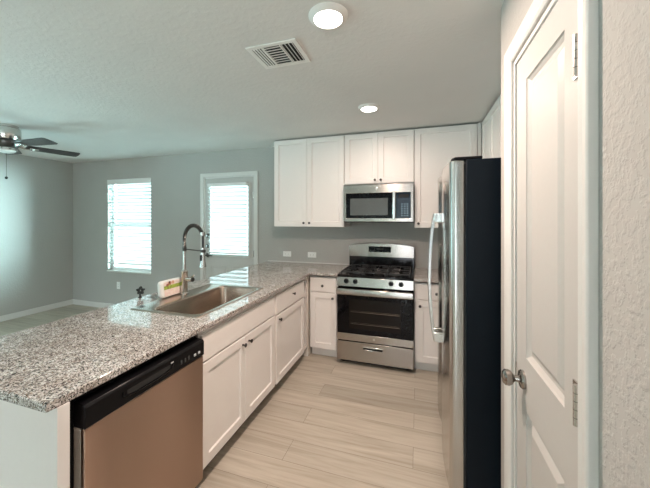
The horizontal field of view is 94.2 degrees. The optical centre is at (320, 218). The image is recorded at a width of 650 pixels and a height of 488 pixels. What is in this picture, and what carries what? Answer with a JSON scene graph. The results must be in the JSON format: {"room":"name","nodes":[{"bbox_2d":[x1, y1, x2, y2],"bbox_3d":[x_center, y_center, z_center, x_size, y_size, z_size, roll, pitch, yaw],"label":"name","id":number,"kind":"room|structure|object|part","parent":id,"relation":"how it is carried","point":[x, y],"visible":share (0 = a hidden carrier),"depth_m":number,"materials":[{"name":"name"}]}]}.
{"room":"kitchen","nodes":[
{"label":"kitchen","id":0,"kind":"room"},
{"bbox_2d":[0,152,72,315],"bbox_3d":[-5.526,0.263,1.764,0.140,2.454,7.400,0,0,18],"label":"wall","id":1,"kind":"structure","parent":0,"point":[36,197],"depth_m":4.74,"materials":[{"name":"paint"}]},
{"bbox_2d":[0,299,72,321],"bbox_3d":[-5.452,1.448,1.741,0.014,0.085,7.400,0,0,18],"label":"baseboard","id":2,"kind":"structure","parent":1,"relation":"attached to","point":[68,302],"depth_m":4.72,"materials":[{"name":"white paint"}]},
{"bbox_2d":[0,304,448,487],"bbox_3d":[-2.284,1.540,0.716,6.955,0.100,7.680,0,0,18],"label":"floor","id":3,"kind":"structure","parent":0,"point":[330,421],"depth_m":2.09,"materials":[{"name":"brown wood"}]},
{"bbox_2d":[0,400,69,487],"bbox_3d":[-1.153,1.048,1.085,0.668,0.884,0.038,0,0,18],"label":"end panel","id":4,"kind":"object","parent":3,"relation":"on","point":[34,444],"visible":0.92,"depth_m":1.00,"materials":[{"name":"white paint"}]},
{"bbox_2d":[69,335,203,487],"bbox_3d":[-1.012,1.054,1.412,0.636,0.872,0.624,0,0,18],"label":"dishwasher","id":5,"kind":"object","parent":3,"relation":"on","point":[142,427],"visible":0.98,"depth_m":1.28,"materials":[{"name":"silver metal"}]},
{"bbox_3d":[-0.742,0.683,1.330,0.059,0.087,0.604,0,0,18],"label":"control panel","id":6,"kind":"part","parent":5,"relation":"part of","materials":[{"name":"black plastic"}]},
{"bbox_3d":[-0.725,0.688,1.284,0.010,0.033,0.254,0,0,18],"label":"handle","id":7,"kind":"part","parent":5,"relation":"part of","materials":[{"name":"black plastic"}]},
{"bbox_2d":[196,295,274,470],"bbox_3d":[-0.795,1.048,2.158,0.650,0.884,0.897,0,0,18],"label":"base cabinet","id":8,"kind":"object","parent":3,"relation":"on","point":[239,355],"visible":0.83,"depth_m":1.96,"materials":[{"name":"white paint"}]},
{"bbox_2d":[0,261,348,412],"bbox_3d":[-0.643,0.590,2.470,1.140,0.030,3.049,0,0,18],"label":"countertop","id":9,"kind":"structure","parent":8,"relation":"on","point":[44,367],"depth_m":1.44,"materials":[{"name":"stone"}]},
{"bbox_2d":[136,286,144,297],"bbox_3d":[-1.310,0.534,2.196,0.059,0.081,0.026,0,0,-2],"label":"handle","id":10,"kind":"object","parent":9,"relation":"on","point":[139,292],"visible":1,"depth_m":2.19,"materials":[{"name":"black metal"}]},
{"bbox_2d":[157,277,180,297],"bbox_3d":[-1.108,0.509,2.231,0.053,0.120,0.212,0,0,18],"label":"packet","id":11,"kind":"object","parent":9,"relation":"on","point":[166,288],"visible":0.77,"depth_m":2.19,"materials":[{"name":"white plastic"}]},
{"bbox_2d":[180,224,205,294],"bbox_3d":[-0.954,0.303,2.262,0.222,0.532,0.060,0,0,18],"label":"faucet","id":12,"kind":"object","parent":9,"relation":"on","point":[184,273],"visible":1,"depth_m":2.26,"materials":[{"name":"silver metal"}]},
{"bbox_3d":[-0.977,0.446,2.266,0.081,0.055,0.033,0,0,22],"label":"lever handle","id":13,"kind":"part","parent":12,"relation":"part of","materials":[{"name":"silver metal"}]},
{"bbox_3d":[-0.950,0.234,2.260,0.202,0.034,0.037,0,0,18],"label":"support arm","id":14,"kind":"part","parent":12,"relation":"part of","materials":[{"name":"silver metal"}]},
{"bbox_2d":[130,284,263,317],"bbox_3d":[-0.838,0.672,2.196,0.535,0.206,0.788,0,0,18],"label":"sink","id":15,"kind":"object","parent":9,"relation":"in","point":[201,301],"visible":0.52,"depth_m":2.26,"materials":[{"name":"metal"}]},
{"bbox_3d":[-0.589,1.090,1.859,0.019,0.580,0.438,0,0,18],"label":"door","id":16,"kind":"part","parent":8,"relation":"part of","materials":[{"name":"white paint"}]},
{"bbox_3d":[-0.453,1.090,2.279,0.019,0.580,0.438,0,0,18],"label":"door","id":17,"kind":"part","parent":8,"relation":"part of","materials":[{"name":"white paint"}]},
{"bbox_2d":[266,277,306,396],"bbox_3d":[-0.533,1.048,2.968,0.650,0.884,0.800,0,0,18],"label":"base cabinet","id":18,"kind":"object","parent":3,"relation":"on","point":[290,315],"visible":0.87,"depth_m":2.79,"materials":[{"name":"white paint"}]},
{"bbox_3d":[-0.278,0.720,2.822,0.019,0.160,0.640,0,0,18],"label":"drawer","id":19,"kind":"part","parent":18,"relation":"part of","materials":[{"name":"white paint"}]},
{"bbox_3d":[-0.278,1.101,2.822,0.019,0.566,0.640,0,0,18],"label":"door","id":20,"kind":"part","parent":18,"relation":"part of","materials":[{"name":"white paint"}]},
{"bbox_2d":[302,275,311,355],"bbox_3d":[-0.338,1.054,3.636,0.610,0.872,0.585,0,0,18],"label":"cabinet filler","id":21,"kind":"object","parent":3,"relation":"on","point":[308,350],"visible":0.07,"depth_m":3.28,"materials":[{"name":"white wood"}]},
{"bbox_2d":[310,275,337,356],"bbox_3d":[0.119,1.048,3.486,0.312,0.884,0.650,0,0,18],"label":"base cabinet","id":22,"kind":"object","parent":3,"relation":"on","point":[323,296],"visible":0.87,"depth_m":3.21,"materials":[{"name":"white paint"}]},
{"bbox_3d":[0.028,0.706,3.213,0.289,0.147,0.019,0,0,18],"label":"drawer","id":23,"kind":"part","parent":22,"relation":"part of","materials":[{"name":"white paint"}]},
{"bbox_3d":[0.028,1.085,3.213,0.289,0.594,0.019,0,0,18],"label":"door","id":24,"kind":"part","parent":22,"relation":"part of","materials":[{"name":"white paint"}]},
{"bbox_2d":[336,242,414,370],"bbox_3d":[0.619,0.889,3.280,0.756,1.202,0.709,0,0,18],"label":"range","id":25,"kind":"object","parent":3,"relation":"on","point":[375,292],"visible":1,"depth_m":3.02,"materials":[{"name":"silver metal"}]},
{"bbox_3d":[0.519,0.737,2.970,0.746,0.065,0.056,0,0,18],"label":"oven handle","id":26,"kind":"part","parent":25,"relation":"part of","materials":[{"name":"metal"}]},
{"bbox_3d":[0.531,1.344,3.007,0.754,0.193,0.040,0,0,18],"label":"storage drawer","id":27,"kind":"part","parent":25,"relation":"part of","materials":[{"name":"metal"}]},
{"bbox_3d":[0.532,0.973,3.010,0.754,0.530,0.033,0,0,18],"label":"oven door","id":28,"kind":"part","parent":25,"relation":"part of","materials":[{"name":"black glass"}]},
{"bbox_2d":[337,264,414,280],"bbox_3d":[0.618,0.571,3.274,0.756,0.049,0.575,0,0,18],"label":"cooktop","id":29,"kind":"object","parent":25,"relation":"in","point":[368,272],"depth_m":3.13,"materials":[{"name":"metal"}]},
{"bbox_2d":[414,282,437,371],"bbox_3d":[1.187,1.048,3.140,0.400,0.884,0.650,0,0,18],"label":"base cabinet","id":30,"kind":"object","parent":3,"relation":"on","point":[425,348],"visible":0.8,"depth_m":2.90,"materials":[{"name":"white paint"}]},
{"bbox_2d":[414,268,437,282],"bbox_3d":[1.462,0.590,3.052,0.982,0.030,0.647,0,0,18],"label":"countertop","id":31,"kind":"structure","parent":30,"relation":"on","point":[421,274],"depth_m":3.04,"materials":[{"name":"stone"}]},
{"bbox_3d":[1.101,0.706,2.866,0.355,0.147,0.019,0,0,18],"label":"drawer","id":32,"kind":"part","parent":30,"relation":"part of","materials":[{"name":"white paint"}]},
{"bbox_3d":[1.101,1.085,2.866,0.355,0.594,0.019,0,0,18],"label":"door","id":33,"kind":"part","parent":30,"relation":"part of","materials":[{"name":"white paint"}]},
{"bbox_2d":[428,156,500,487],"bbox_3d":[1.122,0.591,1.850,0.874,1.798,0.915,0,0,18],"label":"refrigerator","id":34,"kind":"object","parent":3,"relation":"on","point":[467,334],"visible":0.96,"depth_m":1.49,"materials":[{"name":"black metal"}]},
{"bbox_3d":[0.766,0.388,2.083,0.053,0.825,0.022,0,0,18],"label":"handle","id":35,"kind":"part","parent":34,"relation":"part of","materials":[{"name":"metal"}]},
{"bbox_3d":[0.738,0.388,1.998,0.053,0.825,0.022,0,0,18],"label":"handle","id":36,"kind":"part","parent":34,"relation":"part of","materials":[{"name":"metal"}]},
{"bbox_3d":[0.800,0.780,2.072,0.056,0.064,0.028,0,0,18],"label":"handle mount","id":37,"kind":"part","parent":34,"relation":"part of","materials":[{"name":"metal"}]},
{"bbox_3d":[0.773,0.780,1.987,0.056,0.064,0.028,0,0,18],"label":"handle mount","id":38,"kind":"part","parent":34,"relation":"part of","materials":[{"name":"metal"}]},
{"bbox_3d":[0.773,-0.005,1.987,0.056,0.064,0.028,0,0,18],"label":"handle mount","id":39,"kind":"part","parent":34,"relation":"part of","materials":[{"name":"metal"}]},
{"bbox_3d":[0.896,0.548,2.200,0.080,1.675,0.387,0,0,18],"label":"door","id":40,"kind":"part","parent":34,"relation":"part of","materials":[{"name":"metal"}]},
{"bbox_3d":[0.755,0.548,1.762,0.080,1.675,0.522,0,0,18],"label":"door","id":41,"kind":"part","parent":34,"relation":"part of","materials":[{"name":"metal"}]},
{"bbox_2d":[0,0,503,162],"bbox_3d":[-2.284,-1.014,0.716,6.955,0.100,7.680,0,0,18],"label":"ceiling","id":42,"kind":"structure","parent":0,"point":[100,80],"depth_m":1.97,"materials":[{"name":"paint"}]},
{"bbox_2d":[0,123,79,178],"bbox_3d":[-3.229,-0.686,3.133,1.174,0.556,1.204,0,0,18],"label":"ceiling fan","id":43,"kind":"object","parent":42,"relation":"hanging from","point":[10,135],"visible":1,"depth_m":3.10,"materials":[{"name":"silver metal"}]},
{"bbox_3d":[-3.264,-0.693,3.135,0.144,0.029,0.144,0,0,18],"label":"lamp shade","id":44,"kind":"part","parent":43,"relation":"part of","materials":[{"name":"white glass"}]},
{"bbox_3d":[-3.512,-0.767,3.430,0.140,0.034,0.472,0,0,-40],"label":"blade","id":45,"kind":"part","parent":43,"relation":"part of","materials":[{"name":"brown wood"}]},
{"bbox_3d":[-2.889,-0.767,3.042,0.472,0.034,0.140,0,0,14],"label":"blade","id":46,"kind":"part","parent":43,"relation":"part of","materials":[{"name":"brown wood"}]},
{"bbox_3d":[-3.060,-0.767,3.462,0.140,0.034,0.472,0,0,32],"label":"blade","id":47,"kind":"part","parent":43,"relation":"part of","materials":[{"name":"brown wood"}]},
{"bbox_2d":[245,38,310,68],"bbox_3d":[-0.242,-0.958,1.774,0.306,0.010,0.250,0,0,18],"label":"ceiling vent","id":48,"kind":"object","parent":42,"relation":"in","point":[288,52],"visible":1,"depth_m":1.76,"materials":[{"name":"white metal"}]},
{"bbox_2d":[308,2,347,28],"bbox_3d":[0.036,-0.953,1.437,0.188,0.021,0.188,0,0,18],"label":"recessed light","id":49,"kind":"object","parent":42,"relation":"in","point":[324,15],"visible":1,"depth_m":1.41,"materials":[{"name":"white plastic"}]},
{"bbox_2d":[358,103,379,111],"bbox_3d":[0.418,-0.953,2.614,0.188,0.021,0.188,0,0,18],"label":"recessed light","id":50,"kind":"object","parent":42,"relation":"in","point":[367,107],"visible":1,"depth_m":2.57,"materials":[{"name":"white plastic"}]},
{"bbox_2d":[73,130,481,303],"bbox_3d":[-1.123,0.263,4.303,6.955,2.454,0.140,0,0,18],"label":"wall","id":51,"kind":"structure","parent":0,"point":[175,179],"depth_m":4.58,"materials":[{"name":"paint"}]},
{"bbox_2d":[73,299,113,307],"bbox_3d":[-3.039,1.448,4.842,2.669,0.085,0.014,0,0,18],"label":"baseboard","id":52,"kind":"structure","parent":51,"relation":"attached to","point":[76,302],"depth_m":5.11,"materials":[{"name":"white paint"}]},
{"bbox_2d":[107,187,150,273],"bbox_3d":[-3.076,0.117,4.919,0.920,1.514,0.155,0,0,18],"label":"window","id":53,"kind":"structure","parent":51,"relation":"in","point":[115,268],"depth_m":5.03,"materials":[{"name":"white plastic"}]},
{"bbox_2d":[107,178,150,265],"bbox_3d":[-3.086,0.054,4.887,0.916,1.383,0.076,0,0,18],"label":"window blind","id":54,"kind":"object","parent":53,"relation":"attached to","point":[135,181],"visible":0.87,"depth_m":4.88,"materials":[{"name":"white plastic"}]},
{"bbox_3d":[-3.083,0.734,4.895,0.904,0.022,0.048,0,0,18],"label":"rail","id":55,"kind":"part","parent":54,"relation":"part of","materials":[{"name":"white plastic"}]},
{"bbox_3d":[-3.092,0.080,4.869,0.653,1.300,0.003,0,0,18],"label":"ladder cord","id":56,"kind":"part","parent":54,"relation":"part of","materials":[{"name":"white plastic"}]},
{"bbox_3d":[-3.084,0.864,4.892,0.920,0.020,0.099,0,0,18],"label":"sill","id":57,"kind":"part","parent":53,"relation":"part of","materials":[{"name":"white paint"}]},
{"bbox_2d":[200,171,257,279],"bbox_3d":[-1.297,0.418,4.324,0.950,2.145,0.206,0,0,18],"label":"door","id":58,"kind":"structure","parent":51,"relation":"in","point":[219,263],"depth_m":4.28,"materials":[{"name":"white paint"}]},
{"bbox_3d":[-1.472,0.970,4.352,0.270,0.600,0.007,0,0,18],"label":"raised panel","id":59,"kind":"part","parent":58,"relation":"part of","materials":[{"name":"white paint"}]},
{"bbox_3d":[-1.319,0.488,4.259,0.630,0.020,0.044,0,0,18],"label":"blind rail","id":60,"kind":"part","parent":58,"relation":"part of","materials":[{"name":"white plastic"}]},
{"bbox_3d":[-1.307,0.030,4.295,0.710,1.050,0.012,0,0,18],"label":"glass frame","id":61,"kind":"part","parent":58,"relation":"part of","materials":[{"name":"glass"}]},
{"bbox_3d":[-1.139,0.970,4.244,0.270,0.600,0.007,0,0,18],"label":"raised panel","id":62,"kind":"part","parent":58,"relation":"part of","materials":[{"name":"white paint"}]},
{"bbox_2d":[283,251,290,256],"bbox_3d":[-0.447,0.470,4.005,0.115,0.070,0.009,0,0,18],"label":"wall outlet","id":63,"kind":"object","parent":51,"relation":"attached to","point":[285,253],"visible":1,"depth_m":4.00,"materials":[{"name":"white plastic"}]},
{"bbox_2d":[268,260,348,264],"bbox_3d":[-0.174,0.571,3.918,1.142,0.007,0.006,0,0,18],"label":"trim","id":64,"kind":"structure","parent":51,"relation":"attached to","point":[268,260],"depth_m":3.91,"materials":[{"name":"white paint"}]},
{"bbox_2d":[274,135,349,226],"bbox_3d":[-0.107,-0.426,3.709,0.880,1.048,0.363,0,0,18],"label":"upper cabinet","id":65,"kind":"object","parent":51,"relation":"attached to","point":[309,173],"visible":0.95,"depth_m":3.56,"materials":[{"name":"white paint"}]},
{"bbox_3d":[-0.364,-0.425,3.642,0.426,1.042,0.019,0,0,18],"label":"door","id":66,"kind":"part","parent":65,"relation":"part of","materials":[{"name":"white paint"}]},
{"bbox_3d":[0.053,-0.425,3.506,0.446,1.042,0.019,0,0,18],"label":"door","id":67,"kind":"part","parent":65,"relation":"part of","materials":[{"name":"white paint"}]},
{"bbox_2d":[308,252,315,257],"bbox_3d":[-0.114,0.470,3.898,0.115,0.070,0.009,0,0,18],"label":"wall outlet","id":68,"kind":"object","parent":51,"relation":"attached to","point":[310,254],"visible":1,"depth_m":3.89,"materials":[{"name":"white plastic"}]},
{"bbox_2d":[345,129,413,184],"bbox_3d":[0.675,-0.666,3.457,0.757,0.568,0.363,0,0,18],"label":"upper cabinet","id":69,"kind":"object","parent":51,"relation":"attached to","point":[387,157],"visible":0.97,"depth_m":3.30,"materials":[{"name":"white paint"}]},
{"bbox_3d":[0.451,-0.666,3.377,0.372,0.560,0.019,0,0,18],"label":"door","id":70,"kind":"part","parent":69,"relation":"part of","materials":[{"name":"white paint"}]},
{"bbox_2d":[343,183,413,222],"bbox_3d":[0.664,-0.163,3.421,0.747,0.412,0.433,0,0,18],"label":"microwave","id":71,"kind":"object","parent":69,"relation":"attached to","point":[386,203],"visible":1,"depth_m":3.24,"materials":[{"name":"silver metal"}]},
{"bbox_3d":[0.523,-0.139,3.287,0.500,0.272,0.026,0,0,18],"label":"door","id":72,"kind":"part","parent":71,"relation":"part of","materials":[{"name":"black glass"}]},
{"bbox_3d":[0.770,-0.142,3.175,0.035,0.290,0.029,0,0,18],"label":"handle","id":73,"kind":"part","parent":71,"relation":"part of","materials":[{"name":"metal"}]},
{"bbox_3d":[0.869,-0.139,3.174,0.147,0.272,0.027,0,0,18],"label":"control panel","id":74,"kind":"part","parent":71,"relation":"part of","materials":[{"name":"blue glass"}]},
{"bbox_3d":[0.810,-0.666,3.262,0.372,0.560,0.019,0,0,18],"label":"door","id":75,"kind":"part","parent":69,"relation":"part of","materials":[{"name":"white paint"}]},
{"bbox_2d":[414,123,480,227],"bbox_3d":[1.340,-0.426,3.241,0.635,1.048,0.363,0,0,18],"label":"upper cabinet","id":76,"kind":"object","parent":51,"relation":"attached to","point":[434,147],"depth_m":3.14,"materials":[{"name":"white paint"}]},
{"bbox_3d":[1.583,-0.426,3.016,0.033,1.048,0.023,0,0,18],"label":"filler strip","id":77,"kind":"part","parent":76,"relation":"part of","materials":[{"name":"white wood"}]},
{"bbox_2d":[501,0,649,487],"bbox_3d":[0.334,0.263,-1.314,0.725,2.454,5.430,0,0,18],"label":"wall","id":78,"kind":"structure","parent":0,"point":[624,25],"depth_m":0.56,"materials":[{"name":"paint"}]},
{"bbox_2d":[500,95,500,157],"bbox_3d":[1.375,-0.675,1.797,0.377,0.550,1.000,0,0,18],"label":"upper cabinet","id":79,"kind":"object","parent":78,"relation":"attached to","point":[500,95],"visible":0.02,"depth_m":2.30,"materials":[{"name":"white paint"}]},
{"bbox_2d":[501,0,598,487],"bbox_3d":[0.707,0.405,0.935,0.180,2.170,0.652,0,0,18],"label":"door","id":80,"kind":"structure","parent":78,"relation":"in","point":[550,374],"depth_m":0.86,"materials":[{"name":"white paint"}]},
{"bbox_3d":[0.704,0.585,1.108,0.069,0.066,0.066,0,0,18],"label":"knob","id":81,"kind":"part","parent":80,"relation":"part of","materials":[{"name":"silver metal"}]},
{"bbox_3d":[1.773,0.263,2.183,0.140,2.454,2.110,0,0,18],"label":"wall","id":82,"kind":"structure","parent":0,"visible":0},
{"bbox_2d":[482,96,499,158],"bbox_3d":[1.635,-0.675,2.601,0.377,0.550,0.680,0,0,18],"label":"upper cabinet","id":83,"kind":"object","parent":82,"relation":"attached to","point":[490,124],"visible":0.09,"depth_m":2.59,"materials":[{"name":"white paint"}]},
{"bbox_3d":[1.544,-0.675,2.808,0.019,0.542,0.334,0,0,18],"label":"door","id":84,"kind":"part","parent":83,"relation":"part of","materials":[{"name":"white paint"}]},
{"bbox_3d":[1.439,-0.675,2.487,0.019,0.542,0.334,0,0,18],"label":"door","id":85,"kind":"part","parent":83,"relation":"part of","materials":[{"name":"white paint"}]}
]}

